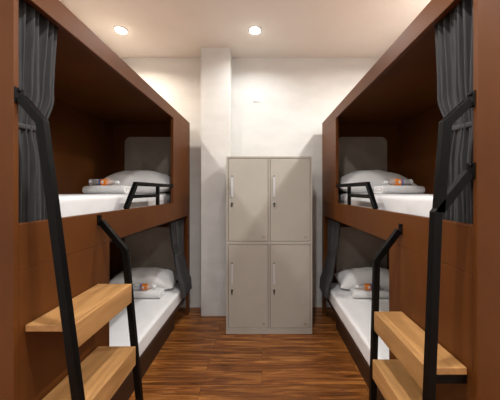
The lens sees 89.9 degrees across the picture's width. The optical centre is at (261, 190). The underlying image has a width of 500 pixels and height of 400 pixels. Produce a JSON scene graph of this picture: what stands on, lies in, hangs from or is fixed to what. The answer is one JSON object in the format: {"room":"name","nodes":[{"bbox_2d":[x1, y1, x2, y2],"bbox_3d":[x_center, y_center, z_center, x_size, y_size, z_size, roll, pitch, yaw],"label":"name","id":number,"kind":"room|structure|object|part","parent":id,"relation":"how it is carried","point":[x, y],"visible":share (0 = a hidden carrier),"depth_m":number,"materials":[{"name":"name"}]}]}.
{"room":"dormitory","nodes":[
{"label":"dormitory","id":0,"kind":"room"},
{"bbox_2d":[59,0,430,56],"bbox_3d":[-0.075,-1.760,-0.550,3.794,0.100,7.700,0,0,0],"label":"ceiling","id":1,"kind":"structure","parent":0,"point":[156,28],"depth_m":2.57,"materials":[{"name":"paint"}]},
{"bbox_2d":[114,26,127,33],"bbox_3d":[-1.497,-1.699,2.655,0.132,0.022,0.132,0,0,0],"label":"recessed light","id":2,"kind":"object","parent":1,"relation":"in","point":[119,29],"visible":1,"depth_m":2.63,"materials":[{"name":"white plastic"}]},
{"bbox_2d":[116,28,125,33],"bbox_3d":[-1.497,-1.695,2.655,0.102,0.015,0.102,0,0,0],"label":"diffuser","id":3,"kind":"object","parent":2,"relation":"attached to","point":[120,30],"depth_m":2.64,"materials":[{"name":"white plastic"}]},
{"bbox_2d":[249,26,260,33],"bbox_3d":[-0.075,-1.699,2.655,0.132,0.022,0.132,0,0,0],"label":"recessed light","id":4,"kind":"object","parent":1,"relation":"in","point":[253,29],"visible":1,"depth_m":2.63,"materials":[{"name":"white plastic"}]},
{"bbox_2d":[250,28,259,33],"bbox_3d":[-0.075,-1.695,2.655,0.102,0.015,0.102,0,0,0],"label":"diffuser","id":5,"kind":"object","parent":4,"relation":"attached to","point":[252,30],"depth_m":2.64,"materials":[{"name":"white plastic"}]},
{"bbox_2d":[129,307,368,399],"bbox_3d":[-0.075,1.540,-0.550,3.794,0.100,7.700,0,0,0],"label":"floor","id":6,"kind":"structure","parent":0,"point":[198,360],"depth_m":2.13,"materials":[{"name":"brown wood"}]},
{"bbox_2d":[0,0,189,399],"bbox_3d":[-1.362,0.328,1.982,0.950,2.325,2.177,0,0,0],"label":"bunk bed","id":7,"kind":"object","parent":6,"relation":"on","point":[105,120],"visible":0.66,"depth_m":1.49,"materials":[{"name":"brown wood"}]},
{"bbox_3d":[-1.362,0.328,0.902,0.950,2.325,0.019,0,0,0],"label":"panel","id":8,"kind":"part","parent":7,"relation":"part of","materials":[{"name":"brown wood"}]},
{"bbox_2d":[19,0,57,222],"bbox_3d":[-0.955,-0.314,1.033,0.086,0.916,0.221,0,0,0],"label":"curtain","id":9,"kind":"object","parent":7,"relation":"hanging from","point":[37,34],"visible":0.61,"depth_m":1.01,"materials":[{"name":"grey fabric"}]},
{"bbox_3d":[-0.901,0.892,1.183,0.028,1.195,0.543,0,0,0],"label":"panel","id":10,"kind":"part","parent":7,"relation":"part of","materials":[{"name":"brown wood"}]},
{"bbox_2d":[14,86,142,399],"bbox_3d":[-0.722,0.559,1.135,0.329,1.866,0.484,0,0,0],"label":"ladder","id":11,"kind":"object","parent":7,"relation":"attached to","point":[102,372],"visible":1,"depth_m":1.03,"materials":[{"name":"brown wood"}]},
{"bbox_3d":[-0.881,-0.346,0.910,0.011,0.056,0.034,0,0,0],"label":"mounting plate","id":12,"kind":"part","parent":11,"relation":"part of","materials":[{"name":"black metal"}]},
{"bbox_3d":[-0.881,0.157,1.360,0.011,0.056,0.034,0,0,0],"label":"mounting plate","id":13,"kind":"part","parent":11,"relation":"part of","materials":[{"name":"black metal"}]},
{"bbox_3d":[-1.823,0.211,1.977,0.028,2.057,2.130,0,0,0],"label":"panel","id":14,"kind":"part","parent":7,"relation":"part of","materials":[{"name":"brown wood"}]},
{"bbox_3d":[-0.901,0.207,1.991,0.028,0.175,2.158,0,0,0],"label":"rail","id":15,"kind":"part","parent":7,"relation":"part of","materials":[{"name":"brown wood"}]},
{"bbox_3d":[-1.376,-0.826,1.991,0.922,0.018,2.158,0,0,0],"label":"panel","id":16,"kind":"part","parent":7,"relation":"part of","materials":[{"name":"brown wood"}]},
{"bbox_2d":[59,193,170,216],"bbox_3d":[-1.398,0.107,1.976,0.820,0.166,2.087,0,0,0],"label":"mattress","id":17,"kind":"object","parent":7,"relation":"on","point":[70,204],"visible":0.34,"depth_m":1.54,"materials":[{"name":"white fabric"}]},
{"bbox_2d":[82,185,131,193],"bbox_3d":[-1.385,-0.014,2.270,0.370,0.074,0.191,0,0,0],"label":"folded towel","id":18,"kind":"object","parent":17,"relation":"on","point":[98,189],"visible":0.96,"depth_m":2.18,"materials":[{"name":"white fabric"}]},
{"bbox_2d":[89,179,119,185],"bbox_3d":[-1.430,-0.079,2.270,0.260,0.063,0.063,0,0,0],"label":"water bottle","id":19,"kind":"object","parent":18,"relation":"on","point":[92,182],"visible":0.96,"depth_m":2.25,"materials":[{"name":"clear plastic"}]},
{"bbox_2d":[104,170,170,192],"bbox_3d":[-1.355,-0.103,2.763,0.829,0.254,0.473,0,0,0],"label":"pillow","id":20,"kind":"object","parent":17,"relation":"on","point":[126,178],"visible":0.62,"depth_m":2.59,"materials":[{"name":"white fabric"}]},
{"bbox_2d":[109,283,181,356],"bbox_3d":[-1.349,1.157,2.243,0.916,0.142,1.499,0,0,0],"label":"mattress","id":21,"kind":"object","parent":7,"relation":"on","point":[151,314],"visible":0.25,"depth_m":2.15,"materials":[{"name":"white fabric"}]},
{"bbox_2d":[109,267,176,289],"bbox_3d":[-1.335,0.975,2.822,0.760,0.221,0.316,0,0,-2],"label":"pillow","id":22,"kind":"object","parent":21,"relation":"on","point":[163,278],"visible":0.66,"depth_m":2.72,"materials":[{"name":"white fabric"}]},
{"bbox_2d":[133,287,164,297],"bbox_3d":[-1.200,1.047,2.565,0.360,0.074,0.131,0,0,0],"label":"folded towel","id":23,"kind":"object","parent":21,"relation":"on","point":[158,292],"visible":0.71,"depth_m":2.51,"materials":[{"name":"white fabric"}]},
{"bbox_2d":[133,283,156,289],"bbox_3d":[-1.210,0.982,2.565,0.250,0.063,0.063,0,0,0],"label":"water bottle","id":24,"kind":"object","parent":23,"relation":"on","point":[142,286],"visible":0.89,"depth_m":2.54,"materials":[{"name":"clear plastic"}]},
{"bbox_3d":[-0.942,0.312,2.248,0.014,0.014,1.587,0,0,0],"label":"curtain rod","id":25,"kind":"part","parent":7,"relation":"part of","materials":[{"name":"black metal"}]},
{"bbox_3d":[-1.357,-0.318,3.034,0.615,0.676,0.016,0,0,0],"label":"headboard","id":26,"kind":"part","parent":7,"relation":"part of","materials":[{"name":"grey fabric"}]},
{"bbox_3d":[-0.901,0.031,2.074,0.026,0.194,0.861,0,0,0],"label":"guard rail","id":27,"kind":"part","parent":7,"relation":"part of","materials":[{"name":"black metal"}]},
{"bbox_3d":[-1.376,0.211,3.056,0.922,2.057,0.028,0,0,0],"label":"head panel","id":28,"kind":"part","parent":7,"relation":"part of","materials":[{"name":"brown wood"}]},
{"bbox_3d":[-1.357,0.759,3.034,0.615,0.642,0.016,0,0,0],"label":"headboard","id":29,"kind":"part","parent":7,"relation":"part of","materials":[{"name":"grey fabric"}]},
{"bbox_2d":[169,218,191,298],"bbox_3d":[-0.894,0.739,2.766,0.146,0.841,0.421,0,0,0],"label":"curtain","id":30,"kind":"object","parent":7,"relation":"hanging from","point":[176,228],"visible":0.99,"depth_m":2.74,"materials":[{"name":"grey fabric"}]},
{"bbox_3d":[-0.901,-0.306,2.788,0.028,0.852,0.565,0,0,0],"label":"panel","id":31,"kind":"part","parent":7,"relation":"part of","materials":[{"name":"brown wood"}]},
{"bbox_3d":[-0.901,0.892,3.035,0.028,1.195,0.070,0,0,0],"label":"post","id":32,"kind":"part","parent":7,"relation":"part of","materials":[{"name":"brown wood"}]},
{"bbox_2d":[226,156,311,333],"bbox_3d":[0.075,0.564,2.830,0.898,1.852,0.489,0,0,0],"label":"locker","id":33,"kind":"object","parent":6,"relation":"on","point":[269,198],"visible":1,"depth_m":2.61,"materials":[{"name":"grey metal"}]},
{"bbox_3d":[-0.312,0.859,2.600,0.020,0.228,0.015,0,0,0],"label":"door handle","id":34,"kind":"part","parent":33,"relation":"part of","materials":[{"name":"grey metal"}]},
{"bbox_3d":[-0.312,-0.047,2.600,0.020,0.228,0.015,0,0,0],"label":"door handle","id":35,"kind":"part","parent":33,"relation":"part of","materials":[{"name":"grey metal"}]},
{"bbox_3d":[-0.144,0.994,2.615,0.412,0.868,0.013,0,0,0],"label":"locker door","id":36,"kind":"part","parent":33,"relation":"part of","materials":[{"name":"beige metal"}]},
{"bbox_3d":[-0.144,0.091,2.615,0.412,0.862,0.013,0,0,0],"label":"locker door","id":37,"kind":"part","parent":33,"relation":"part of","materials":[{"name":"beige metal"}]},
{"bbox_3d":[0.126,0.859,2.600,0.020,0.228,0.015,0,0,0],"label":"door handle","id":38,"kind":"part","parent":33,"relation":"part of","materials":[{"name":"grey metal"}]},
{"bbox_3d":[0.126,-0.047,2.600,0.020,0.228,0.015,0,0,0],"label":"door handle","id":39,"kind":"part","parent":33,"relation":"part of","materials":[{"name":"grey metal"}]},
{"bbox_3d":[0.294,0.994,2.615,0.412,0.868,0.013,0,0,0],"label":"locker door","id":40,"kind":"part","parent":33,"relation":"part of","materials":[{"name":"beige metal"}]},
{"bbox_3d":[0.294,0.091,2.615,0.412,0.862,0.013,0,0,0],"label":"locker door","id":41,"kind":"part","parent":33,"relation":"part of","materials":[{"name":"beige metal"}]},
{"bbox_2d":[322,0,499,399],"bbox_3d":[1.214,0.328,1.964,0.950,2.325,2.213,0,0,0],"label":"bunk bed","id":42,"kind":"object","parent":6,"relation":"on","point":[389,121],"visible":0.75,"depth_m":1.28,"materials":[{"name":"brown wood"}]},
{"bbox_3d":[0.753,0.892,3.035,0.028,1.195,0.070,0,0,0],"label":"post","id":43,"kind":"part","parent":42,"relation":"part of","materials":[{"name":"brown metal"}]},
{"bbox_2d":[319,218,340,298],"bbox_3d":[0.747,0.739,2.767,0.140,0.841,0.409,0,0,0],"label":"curtain","id":44,"kind":"object","parent":42,"relation":"hanging from","point":[327,275],"visible":1,"depth_m":2.74,"materials":[{"name":"grey fabric"}]},
{"bbox_3d":[0.753,-0.306,2.788,0.028,0.852,0.565,0,0,0],"label":"panel","id":45,"kind":"part","parent":42,"relation":"part of","materials":[{"name":"brown wood"}]},
{"bbox_3d":[0.753,0.031,2.074,0.026,0.194,0.861,0,0,0],"label":"guard rail","id":46,"kind":"part","parent":42,"relation":"part of","materials":[{"name":"black metal"}]},
{"bbox_2d":[329,283,388,365],"bbox_3d":[1.201,1.157,2.224,0.917,0.143,1.536,0,0,0],"label":"mattress","id":47,"kind":"object","parent":42,"relation":"on","point":[355,313],"visible":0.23,"depth_m":2.23,"materials":[{"name":"white fabric"}]},
{"bbox_2d":[334,267,388,290],"bbox_3d":[1.225,0.975,2.822,0.760,0.220,0.316,0,0,2],"label":"pillow","id":48,"kind":"object","parent":47,"relation":"on","point":[347,279],"visible":0.56,"depth_m":2.72,"materials":[{"name":"white fabric"}]},
{"bbox_2d":[350,287,388,297],"bbox_3d":[1.100,1.047,2.565,0.360,0.074,0.131,0,0,0],"label":"folded towel","id":49,"kind":"object","parent":47,"relation":"on","point":[354,292],"visible":0.8,"depth_m":2.51,"materials":[{"name":"white fabric"}]},
{"bbox_2d":[355,283,380,289],"bbox_3d":[1.085,0.982,2.565,0.250,0.063,0.063,0,0,0],"label":"water bottle","id":50,"kind":"object","parent":49,"relation":"on","point":[361,286],"visible":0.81,"depth_m":2.54,"materials":[{"name":"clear plastic"}]},
{"bbox_3d":[1.210,0.759,3.034,0.615,0.642,0.016,0,0,0],"label":"headboard","id":51,"kind":"part","parent":42,"relation":"part of","materials":[{"name":"grey fabric"}]},
{"bbox_3d":[1.210,-0.318,3.034,0.615,0.676,0.016,0,0,0],"label":"headboard","id":52,"kind":"part","parent":42,"relation":"part of","materials":[{"name":"grey fabric"}]},
{"bbox_3d":[1.228,0.211,3.056,0.922,2.057,0.028,0,0,0],"label":"head panel","id":53,"kind":"part","parent":42,"relation":"part of","materials":[{"name":"brown wood"}]},
{"bbox_2d":[338,193,432,216],"bbox_3d":[1.250,0.107,1.958,0.819,0.166,2.123,0,0,0],"label":"mattress","id":54,"kind":"object","parent":42,"relation":"on","point":[414,204],"visible":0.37,"depth_m":1.57,"materials":[{"name":"white fabric"}]},
{"bbox_2d":[338,170,417,192],"bbox_3d":[1.215,-0.106,2.763,0.829,0.259,0.473,0,0,0],"label":"pillow","id":55,"kind":"object","parent":54,"relation":"on","point":[375,177],"visible":0.58,"depth_m":2.59,"materials":[{"name":"white fabric"}]},
{"bbox_2d":[374,185,424,193],"bbox_3d":[1.240,-0.014,2.270,0.370,0.074,0.191,0,0,0],"label":"folded towel","id":56,"kind":"object","parent":54,"relation":"on","point":[395,189],"visible":0.99,"depth_m":2.19,"materials":[{"name":"white fabric"}]},
{"bbox_2d":[384,179,412,185],"bbox_3d":[1.235,-0.079,2.270,0.250,0.063,0.063,0,0,0],"label":"water bottle","id":57,"kind":"object","parent":56,"relation":"on","point":[401,182],"visible":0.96,"depth_m":2.25,"materials":[{"name":"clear plastic"}]},
{"bbox_3d":[1.228,-0.826,1.973,0.922,0.018,2.194,0,0,0],"label":"panel","id":58,"kind":"part","parent":42,"relation":"part of","materials":[{"name":"brown wood"}]},
{"bbox_3d":[0.753,0.207,1.973,0.028,0.175,2.194,0,0,0],"label":"rail","id":59,"kind":"part","parent":42,"relation":"part of","materials":[{"name":"brown wood"}]},
{"bbox_3d":[1.675,0.211,1.959,0.028,2.057,2.166,0,0,0],"label":"panel","id":60,"kind":"part","parent":42,"relation":"part of","materials":[{"name":"brown wood"}]},
{"bbox_2d":[369,90,475,399],"bbox_3d":[0.641,0.571,1.105,0.195,1.840,0.483,0,0,0],"label":"ladder","id":61,"kind":"object","parent":42,"relation":"attached to","point":[421,363],"visible":1,"depth_m":0.90,"materials":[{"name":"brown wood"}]},
{"bbox_3d":[0.734,0.202,1.330,0.011,0.056,0.034,0,0,0],"label":"mounting plate","id":62,"kind":"part","parent":61,"relation":"part of","materials":[{"name":"black metal"}]},
{"bbox_3d":[0.672,-0.123,0.881,0.130,0.401,0.026,0,0,0],"label":"handrail","id":63,"kind":"part","parent":61,"relation":"part of","materials":[{"name":"black metal"}]},
{"bbox_3d":[0.734,-0.071,0.881,0.011,0.056,0.034,0,0,0],"label":"mounting plate","id":64,"kind":"part","parent":61,"relation":"part of","materials":[{"name":"black metal"}]},
{"bbox_3d":[0.734,-0.321,0.881,0.011,0.056,0.034,0,0,0],"label":"mounting plate","id":65,"kind":"part","parent":61,"relation":"part of","materials":[{"name":"black metal"}]},
{"bbox_3d":[0.753,0.892,1.165,0.028,1.195,0.579,0,0,0],"label":"panel","id":66,"kind":"part","parent":42,"relation":"part of","materials":[{"name":"brown wood"}]},
{"bbox_2d":[434,0,472,223],"bbox_3d":[0.806,-0.314,1.017,0.086,0.916,0.225,0,0,0],"label":"curtain","id":67,"kind":"object","parent":42,"relation":"hanging from","point":[454,31],"visible":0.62,"depth_m":0.99,"materials":[{"name":"grey fabric"}]},
{"bbox_3d":[1.214,0.328,0.867,0.950,2.325,0.019,0,0,0],"label":"panel","id":68,"kind":"part","parent":42,"relation":"part of","materials":[{"name":"brown wood"}]},
{"bbox_2d":[120,57,379,306],"bbox_3d":[-0.075,-0.110,3.250,3.594,3.200,0.100,0,0,0],"label":"wall","id":69,"kind":"structure","parent":0,"point":[297,94],"depth_m":3.20,"materials":[{"name":"paint"}]},
{"bbox_2d":[201,48,231,315],"bbox_3d":[-0.554,-0.110,3.090,0.345,3.200,0.220,0,0,0],"label":"pillar","id":70,"kind":"structure","parent":69,"relation":"attached to","point":[216,63],"depth_m":2.98,"materials":[{"name":"paint"}]},
{"bbox_2d":[253,95,259,101],"bbox_3d":[-0.068,-1.187,3.192,0.088,0.090,0.016,0,0,0],"label":"wall plate","id":71,"kind":"object","parent":69,"relation":"attached to","point":[256,98],"visible":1,"depth_m":3.19,"materials":[{"name":"white plastic"}]}
]}

